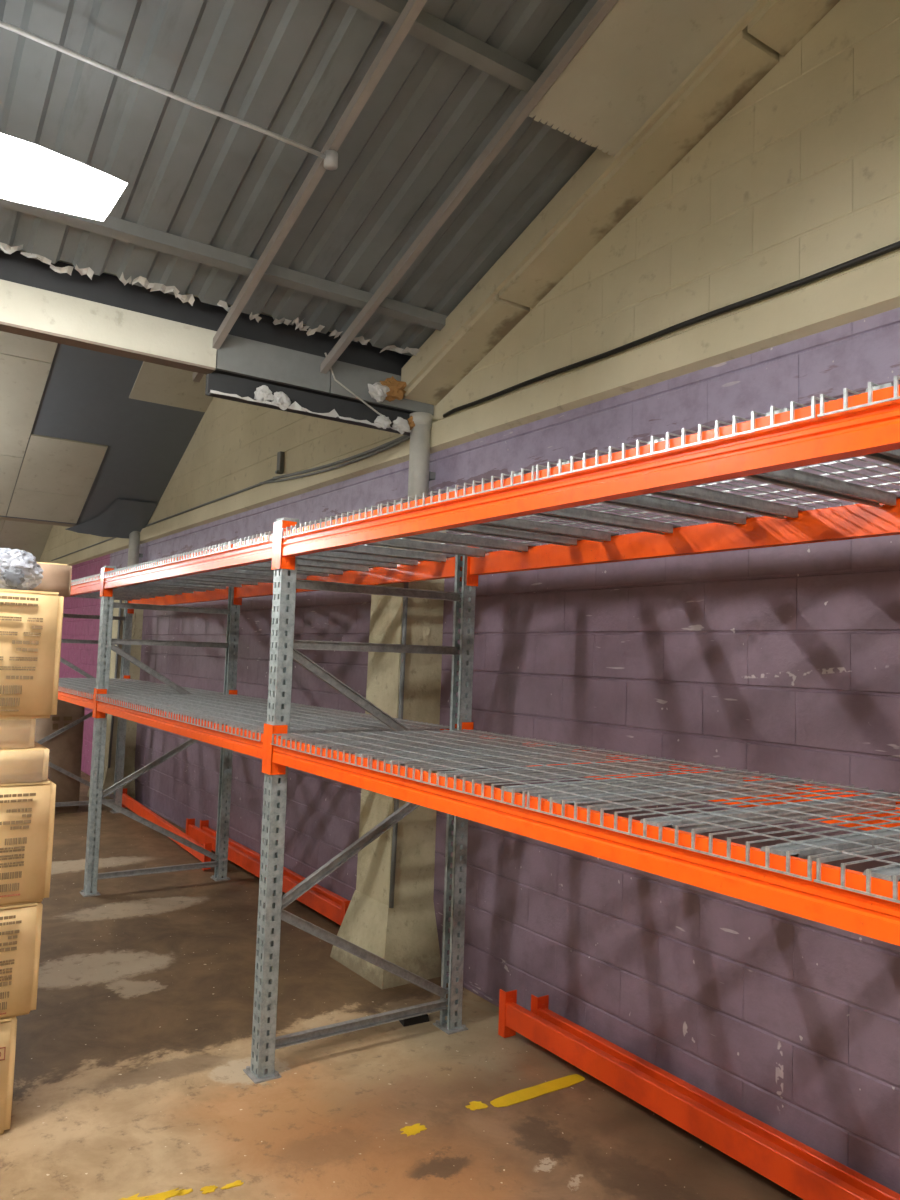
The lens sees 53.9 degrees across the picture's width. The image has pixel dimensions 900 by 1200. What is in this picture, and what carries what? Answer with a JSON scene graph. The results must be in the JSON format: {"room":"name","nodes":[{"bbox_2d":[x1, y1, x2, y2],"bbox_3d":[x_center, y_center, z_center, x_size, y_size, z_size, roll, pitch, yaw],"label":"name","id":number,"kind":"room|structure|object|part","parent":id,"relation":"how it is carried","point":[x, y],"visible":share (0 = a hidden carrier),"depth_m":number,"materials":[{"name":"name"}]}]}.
{"room":"storage room","nodes":[
{"label":"storage room","id":0,"kind":"room"},
{"bbox_2d":[0,0,756,561],"bbox_3d":[-5.176,-2.650,6.060,7.581,3.485,19.604,4,-4,-34],"label":"ceiling","id":1,"kind":"structure","parent":0,"point":[230,263],"depth_m":3.77,"materials":[{"name":"grey paint"}]},
{"bbox_2d":[0,133,127,220],"bbox_3d":[-1.689,-1.574,2.540,1.450,0.560,0.344,4,-4,-34],"label":"skylight","id":2,"kind":"object","parent":1,"relation":"hanging from","point":[31,174],"visible":1,"depth_m":2.76,"materials":[{"name":"white"}]},
{"bbox_2d":[0,21,337,169],"bbox_3d":[-1.685,-1.806,2.523,3.109,0.052,0.054,5,-5,-37],"label":"conduit","id":3,"kind":"object","parent":1,"relation":"attached to","point":[330,157],"visible":1,"depth_m":3.07,"materials":[{"name":"grey metal"}]},
{"bbox_2d":[0,771,802,1199],"bbox_3d":[-5.297,1.998,5.792,7.980,0.200,20.000,4,-4,-34],"label":"floor","id":4,"kind":"structure","parent":0,"point":[132,1055],"depth_m":3.47,"materials":[{"name":"concrete"}]},
{"bbox_2d":[0,1016,16,1133],"bbox_3d":[-1.984,1.639,3.078,0.802,0.393,0.544,4,-4,-34],"label":"cardboard box","id":5,"kind":"object","parent":4,"relation":"on","point":[8,1026],"visible":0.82,"depth_m":3.08,"materials":[{"name":"brown cardboard"}]},
{"bbox_2d":[0,902,42,1018],"bbox_3d":[-1.921,1.254,3.136,0.799,0.387,0.542,4,-4,-34],"label":"cardboard box","id":6,"kind":"object","parent":5,"relation":"on","point":[20,924],"visible":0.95,"depth_m":3.10,"materials":[{"name":"brown cardboard"}]},
{"bbox_2d":[0,779,55,905],"bbox_3d":[-1.892,0.850,3.174,0.807,0.425,0.546,4,-4,-34],"label":"cardboard box","id":7,"kind":"object","parent":6,"relation":"on","point":[27,809],"visible":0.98,"depth_m":3.12,"materials":[{"name":"brown cardboard"}]},
{"bbox_2d":[0,741,48,783],"bbox_3d":[-1.903,0.577,3.174,0.798,0.119,0.538,4,-4,-34],"label":"cardboard box","id":8,"kind":"object","parent":7,"relation":"on","point":[31,764],"visible":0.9,"depth_m":3.13,"materials":[{"name":"brown cardboard"}]},
{"bbox_2d":[0,718,35,748],"bbox_3d":[-1.919,0.462,3.166,0.747,0.107,0.521,4,-4,-34],"label":"cardboard box","id":9,"kind":"object","parent":8,"relation":"on","point":[14,733],"visible":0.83,"depth_m":3.13,"materials":[{"name":"brown cardboard"}]},
{"bbox_2d":[0,589,63,718],"bbox_3d":[-1.877,0.184,3.207,0.791,0.456,0.537,4,-4,-34],"label":"cardboard box","id":10,"kind":"object","parent":9,"relation":"on","point":[30,621],"visible":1,"depth_m":3.15,"materials":[{"name":"brown cardboard"}]},
{"bbox_2d":[0,548,43,589],"bbox_3d":[-1.645,-0.118,3.235,0.293,0.164,0.235,4,-4,-34],"label":"plastic bundle","id":11,"kind":"object","parent":10,"relation":"on","point":[19,570],"visible":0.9,"depth_m":3.19,"materials":[{"name":"grey plastic"}]},
{"bbox_2d":[30,562,71,596],"bbox_3d":[-1.719,-0.083,3.535,0.346,0.129,0.267,4,-4,-34],"label":"cardboard box","id":12,"kind":"object","parent":10,"relation":"on","point":[57,577],"visible":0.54,"depth_m":3.49,"materials":[{"name":"brown cardboard"}]},
{"bbox_2d":[34,699,84,812],"bbox_3d":[-4.102,1.569,9.109,0.511,1.166,0.514,4,-4,-34],"label":"cardboard box","id":13,"kind":"object","parent":4,"relation":"on","point":[65,749],"visible":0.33,"depth_m":8.95,"materials":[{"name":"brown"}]},
{"bbox_2d":[87,600,142,798],"bbox_3d":[-3.730,1.006,9.923,0.385,2.420,0.580,4,-4,-34],"label":"wall column","id":14,"kind":"structure","parent":4,"relation":"on","point":[137,620],"depth_m":9.80,"materials":[{"name":"beige paint"}]},
{"bbox_2d":[122,788,211,870],"bbox_3d":[-2.659,2.034,8.089,0.065,0.200,3.028,4,-4,-32],"label":"beam","id":15,"kind":"structure","parent":4,"relation":"on","point":[129,802],"depth_m":7.93,"materials":[{"name":"orange metal"}]},
{"bbox_2d":[186,818,350,925],"bbox_3d":[-1.457,1.978,6.587,0.065,0.200,3.028,4,-4,-34],"label":"beam","id":16,"kind":"structure","parent":4,"relation":"on","point":[323,905],"depth_m":6.07,"materials":[{"name":"orange metal"}]},
{"bbox_2d":[200,820,348,905],"bbox_3d":[-1.317,1.979,6.537,0.065,0.200,3.028,4,-4,-34],"label":"beam","id":17,"kind":"structure","parent":4,"relation":"on","point":[204,824],"depth_m":6.27,"materials":[{"name":"orange metal"}]},
{"bbox_2d":[119,1074,584,1199],"bbox_3d":[-0.264,1.896,3.125,1.916,0.002,0.111,4,-4,-31],"label":"floor marking","id":18,"kind":"object","parent":4,"relation":"on","point":[529,1093],"depth_m":3.39,"materials":[{"name":"yellow paint"}]},
{"bbox_2d":[330,530,445,989],"bbox_3d":[-0.317,0.799,4.931,0.385,2.420,0.580,4,-4,-34],"label":"wall column","id":19,"kind":"structure","parent":4,"relation":"on","point":[390,914],"depth_m":4.82,"materials":[{"name":"beige paint"}]},
{"bbox_2d":[399,1008,428,1025],"bbox_3d":[-0.184,1.950,4.157,0.135,0.034,0.122,4,-4,-30],"label":"block","id":20,"kind":"object","parent":4,"relation":"on","point":[422,1018],"visible":0.43,"depth_m":4.11,"materials":[{"name":"rubber"}]},
{"bbox_2d":[37,385,899,1083],"bbox_3d":[-1.194,0.867,5.147,1.030,2.254,9.220,4,-4,-34],"label":"rack","id":21,"kind":"object","parent":4,"relation":"on","point":[872,429],"visible":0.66,"depth_m":3.41,"materials":[{"name":"metal"}]},
{"bbox_3d":[-2.466,2.004,6.067,0.110,0.018,0.130,4,-4,-34],"label":"plate","id":22,"kind":"part","parent":21,"relation":"part of","materials":[{"name":"grey metal"}]},
{"bbox_3d":[-2.428,0.886,6.139,0.068,2.248,0.080,4,-4,-34],"label":"upright post","id":23,"kind":"part","parent":21,"relation":"part of","materials":[{"name":"metal"}]},
{"bbox_2d":[59,678,148,681],"bbox_3d":[-3.496,0.787,8.537,1.018,0.045,0.805,4,-4,-34],"label":"deck","id":24,"kind":"object","parent":21,"relation":"on","point":[60,679],"visible":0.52,"depth_m":8.56,"materials":[{"name":"metal"}]},
{"bbox_2d":[70,594,148,600],"bbox_3d":[-3.468,-0.050,8.591,1.018,0.045,0.805,4,-4,-34],"label":"deck","id":25,"kind":"object","parent":21,"relation":"on","point":[95,596],"visible":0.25,"depth_m":8.73,"materials":[{"name":"metal"}]},
{"bbox_2d":[59,681,167,685],"bbox_3d":[-3.039,0.760,7.868,1.018,0.045,0.805,4,-4,-34],"label":"deck","id":26,"kind":"object","parent":21,"relation":"on","point":[60,682],"visible":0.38,"depth_m":7.87,"materials":[{"name":"metal"}]},
{"bbox_3d":[-3.378,1.048,9.156,0.068,2.248,0.080,4,-4,-34],"label":"upright post","id":27,"kind":"part","parent":21,"relation":"part of","materials":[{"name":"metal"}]},
{"bbox_2d":[87,590,174,597],"bbox_3d":[-3.010,-0.078,7.922,1.018,0.045,0.805,4,-4,-34],"label":"deck","id":28,"kind":"object","parent":21,"relation":"on","point":[116,592],"visible":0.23,"depth_m":8.04,"materials":[{"name":"metal"}]},
{"bbox_2d":[58,685,208,694],"bbox_3d":[-2.582,0.732,7.199,1.018,0.045,0.805,4,-4,-34],"label":"deck","id":29,"kind":"object","parent":21,"relation":"on","point":[73,688],"visible":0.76,"depth_m":7.12,"materials":[{"name":"metal"}]},
{"bbox_2d":[71,577,205,594],"bbox_3d":[-2.553,-0.106,7.253,1.018,0.045,0.805,4,-4,-34],"label":"deck","id":30,"kind":"object","parent":21,"relation":"on","point":[136,588],"visible":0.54,"depth_m":7.28,"materials":[{"name":"metal"}]},
{"bbox_2d":[77,689,222,698],"bbox_3d":[-2.217,0.710,6.666,1.018,0.045,0.475,4,-4,-34],"label":"deck","id":31,"kind":"object","parent":21,"relation":"on","point":[90,691],"visible":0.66,"depth_m":6.58,"materials":[{"name":"metal"}]},
{"bbox_2d":[84,573,226,590],"bbox_3d":[-2.188,-0.128,6.720,1.018,0.045,0.475,4,-4,-34],"label":"deck","id":32,"kind":"object","parent":21,"relation":"on","point":[155,583],"visible":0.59,"depth_m":6.74,"materials":[{"name":"metal"}]},
{"bbox_2d":[95,694,267,707],"bbox_3d":[-1.787,0.684,6.037,1.018,0.045,0.805,4,-4,-34],"label":"deck","id":33,"kind":"object","parent":21,"relation":"on","point":[125,698],"visible":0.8,"depth_m":5.98,"materials":[{"name":"metal"}]},
{"bbox_2d":[103,565,272,586],"bbox_3d":[-1.759,-0.154,6.091,1.018,0.045,0.805,4,-4,-34],"label":"deck","id":34,"kind":"object","parent":21,"relation":"on","point":[191,579],"visible":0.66,"depth_m":6.11,"materials":[{"name":"metal"}]},
{"bbox_3d":[-1.707,2.063,6.583,0.110,0.018,0.130,4,-4,-34],"label":"plate","id":35,"kind":"part","parent":21,"relation":"part of","materials":[{"name":"grey metal"}]},
{"bbox_3d":[-1.669,0.945,6.656,0.068,2.248,0.080,4,-4,-34],"label":"upright post","id":36,"kind":"part","parent":21,"relation":"part of","materials":[{"name":"metal"}]},
{"bbox_2d":[127,701,329,717],"bbox_3d":[-1.330,0.656,5.368,1.018,0.045,0.805,4,-4,-34],"label":"deck","id":37,"kind":"object","parent":21,"relation":"on","point":[164,706],"visible":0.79,"depth_m":5.29,"materials":[{"name":"metal"}]},
{"bbox_2d":[134,554,328,580],"bbox_3d":[-1.301,-0.181,5.422,1.018,0.045,0.805,4,-4,-34],"label":"deck","id":38,"kind":"object","parent":21,"relation":"on","point":[244,572],"visible":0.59,"depth_m":5.42,"materials":[{"name":"metal"}]},
{"bbox_3d":[-0.757,1.900,3.567,0.110,0.018,0.130,4,-4,-34],"label":"plate","id":39,"kind":"part","parent":21,"relation":"part of","materials":[{"name":"grey metal"}]},
{"bbox_3d":[-0.718,0.782,3.639,0.068,2.248,0.080,4,-4,-34],"label":"upright post","id":40,"kind":"part","parent":21,"relation":"part of","materials":[{"name":"metal"}]},
{"bbox_2d":[175,541,396,574],"bbox_3d":[-0.844,-0.209,4.753,1.018,0.045,0.805,4,-4,-34],"label":"deck","id":41,"kind":"object","parent":21,"relation":"on","point":[305,563],"visible":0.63,"depth_m":4.76,"materials":[{"name":"metal"}]},
{"bbox_2d":[166,709,406,730],"bbox_3d":[-0.872,0.629,4.699,1.018,0.045,0.805,4,-4,-34],"label":"deck","id":42,"kind":"object","parent":21,"relation":"on","point":[215,716],"visible":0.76,"depth_m":4.62,"materials":[{"name":"metal"}]},
{"bbox_2d":[219,719,449,740],"bbox_3d":[-0.508,0.607,4.166,1.018,0.045,0.475,4,-4,-34],"label":"deck","id":43,"kind":"object","parent":21,"relation":"on","point":[323,726],"visible":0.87,"depth_m":4.09,"materials":[{"name":"metal"}]},
{"bbox_2d":[228,531,453,565],"bbox_3d":[-0.479,-0.231,4.220,1.018,0.045,0.475,4,-4,-34],"label":"deck","id":44,"kind":"object","parent":21,"relation":"on","point":[359,552],"visible":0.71,"depth_m":4.25,"materials":[{"name":"metal"}]},
{"bbox_2d":[280,504,582,556],"bbox_3d":[-0.049,-0.257,3.591,1.018,0.045,0.805,4,-4,-34],"label":"deck","id":45,"kind":"object","parent":21,"relation":"on","point":[462,539],"visible":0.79,"depth_m":3.60,"materials":[{"name":"metal"}]},
{"bbox_2d":[271,729,593,768],"bbox_3d":[-0.078,0.581,3.537,1.018,0.045,0.805,4,-4,-34],"label":"deck","id":46,"kind":"object","parent":21,"relation":"on","point":[362,744],"visible":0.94,"depth_m":3.46,"materials":[{"name":"metal"}]},
{"bbox_3d":[0.002,1.960,4.084,0.110,0.018,0.130,4,-4,-34],"label":"plate","id":47,"kind":"part","parent":21,"relation":"part of","materials":[{"name":"grey metal"}]},
{"bbox_3d":[0.041,0.842,4.156,0.068,2.248,0.080,4,-4,-34],"label":"upright post","id":48,"kind":"part","parent":21,"relation":"part of","materials":[{"name":"metal"}]},
{"bbox_2d":[368,747,770,807],"bbox_3d":[0.379,0.553,2.868,1.018,0.045,0.805,4,-4,-34],"label":"deck","id":49,"kind":"object","parent":21,"relation":"on","point":[516,773],"visible":0.94,"depth_m":2.79,"materials":[{"name":"metal"}]},
{"bbox_2d":[379,466,761,541],"bbox_3d":[0.408,-0.285,2.922,1.018,0.045,0.805,4,-4,-34],"label":"deck","id":50,"kind":"object","parent":21,"relation":"on","point":[647,503],"visible":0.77,"depth_m":2.91,"materials":[{"name":"metal"}]},
{"bbox_2d":[525,774,899,880],"bbox_3d":[0.837,0.525,2.199,1.018,0.045,0.805,4,-4,-34],"label":"deck","id":51,"kind":"object","parent":21,"relation":"on","point":[732,818],"visible":0.95,"depth_m":2.10,"materials":[{"name":"metal"}]},
{"bbox_2d":[534,396,899,518],"bbox_3d":[0.866,-0.312,2.253,1.018,0.045,0.805,4,-4,-34],"label":"deck","id":52,"kind":"object","parent":21,"relation":"on","point":[795,479],"visible":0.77,"depth_m":2.31,"materials":[{"name":"metal"}]},
{"bbox_2d":[814,844,899,902],"bbox_3d":[1.201,0.503,1.666,1.018,0.045,0.475,4,-4,-34],"label":"deck","id":53,"kind":"object","parent":21,"relation":"on","point":[891,872],"visible":0.92,"depth_m":1.53,"materials":[{"name":"metal"}]},
{"bbox_2d":[817,375,899,416],"bbox_3d":[1.230,-0.334,1.720,1.018,0.045,0.475,4,-4,-34],"label":"deck","id":54,"kind":"object","parent":21,"relation":"on","point":[870,389],"visible":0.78,"depth_m":1.56,"materials":[{"name":"metal"}]},
{"bbox_2d":[498,989,876,1199],"bbox_3d":[1.107,1.820,2.792,0.066,0.200,3.028,4,-4,-34],"label":"beam","id":55,"kind":"structure","parent":4,"relation":"on","point":[796,1175],"depth_m":3.15,"materials":[{"name":"orange metal"}]},
{"bbox_2d":[530,994,899,1199],"bbox_3d":[1.245,1.821,2.741,0.065,0.200,3.028,4,-4,-34],"label":"beam","id":56,"kind":"structure","parent":4,"relation":"on","point":[539,1005],"depth_m":3.12,"materials":[{"name":"orange metal"}]},
{"bbox_2d":[39,0,899,1193],"bbox_3d":[-1.996,-1.043,8.175,0.250,6.400,20.000,4,-4,-34],"label":"wall","id":57,"kind":"structure","parent":0,"point":[779,660],"depth_m":3.55,"materials":[{"name":"purple paint"}]},
{"bbox_2d":[127,531,142,566],"bbox_3d":[-3.590,-0.525,10.094,0.161,0.665,0.132,4,-4,-34],"label":"downpipe","id":58,"kind":"object","parent":57,"relation":"attached to","point":[134,537],"visible":0.45,"depth_m":10.04,"materials":[{"name":"grey metal"}]},
{"bbox_2d":[51,478,276,560],"bbox_3d":[-3.960,-0.804,10.773,0.020,0.017,9.200,4,-4,-34],"label":"cable","id":59,"kind":"object","parent":57,"relation":"attached to","point":[272,479],"visible":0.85,"depth_m":8.72,"materials":[{"name":"grey paint"}]},
{"bbox_2d":[275,451,284,473],"bbox_3d":[-1.336,-1.075,6.943,0.050,0.170,0.060,4,-4,-34],"label":"wall bracket","id":60,"kind":"object","parent":57,"relation":"attached to","point":[280,455],"visible":1,"depth_m":6.93,"materials":[{"name":"black metal"}]},
{"bbox_2d":[259,436,409,483],"bbox_3d":[-0.871,-0.941,6.182,0.018,0.101,2.351,4,-4,-34],"label":"cable","id":61,"kind":"object","parent":57,"relation":"attached to","point":[407,437],"visible":0.98,"depth_m":5.93,"materials":[{"name":"grey paint"}]},
{"bbox_2d":[273,435,407,478],"bbox_3d":[-0.793,-0.962,6.085,0.022,0.078,2.101,4,-4,-34],"label":"cable","id":62,"kind":"object","parent":57,"relation":"attached to","point":[403,436],"visible":0.94,"depth_m":5.95,"materials":[{"name":"grey paint"}]},
{"bbox_2d":[408,412,435,499],"bbox_3d":[-0.166,-0.732,5.086,0.161,0.665,0.132,4,-4,-34],"label":"downpipe","id":63,"kind":"object","parent":57,"relation":"attached to","point":[419,476],"visible":0.81,"depth_m":5.03,"materials":[{"name":"grey metal"}]},
{"bbox_2d":[49,254,899,565],"bbox_3d":[-2.122,-0.820,8.079,0.049,0.177,19.600,4,-4,-34],"label":"trim","id":64,"kind":"structure","parent":57,"relation":"attached to","point":[873,289],"depth_m":3.82,"materials":[{"name":"beige paint"}]},
{"bbox_2d":[401,0,839,404],"bbox_3d":[1.585,-2.412,2.635,0.240,2.344,6.125,4,-4,-34],"label":"roof beam","id":65,"kind":"structure","parent":57,"relation":"attached to","point":[605,188],"depth_m":3.85,"materials":[{"name":"beige paint"}]},
{"bbox_2d":[443,241,899,417],"bbox_3d":[1.631,-1.155,2.606,0.028,0.030,5.911,4,-4,-34],"label":"cable","id":66,"kind":"object","parent":57,"relation":"attached to","point":[896,245],"visible":1,"depth_m":3.51,"materials":[{"name":"black rubber"}]}
]}

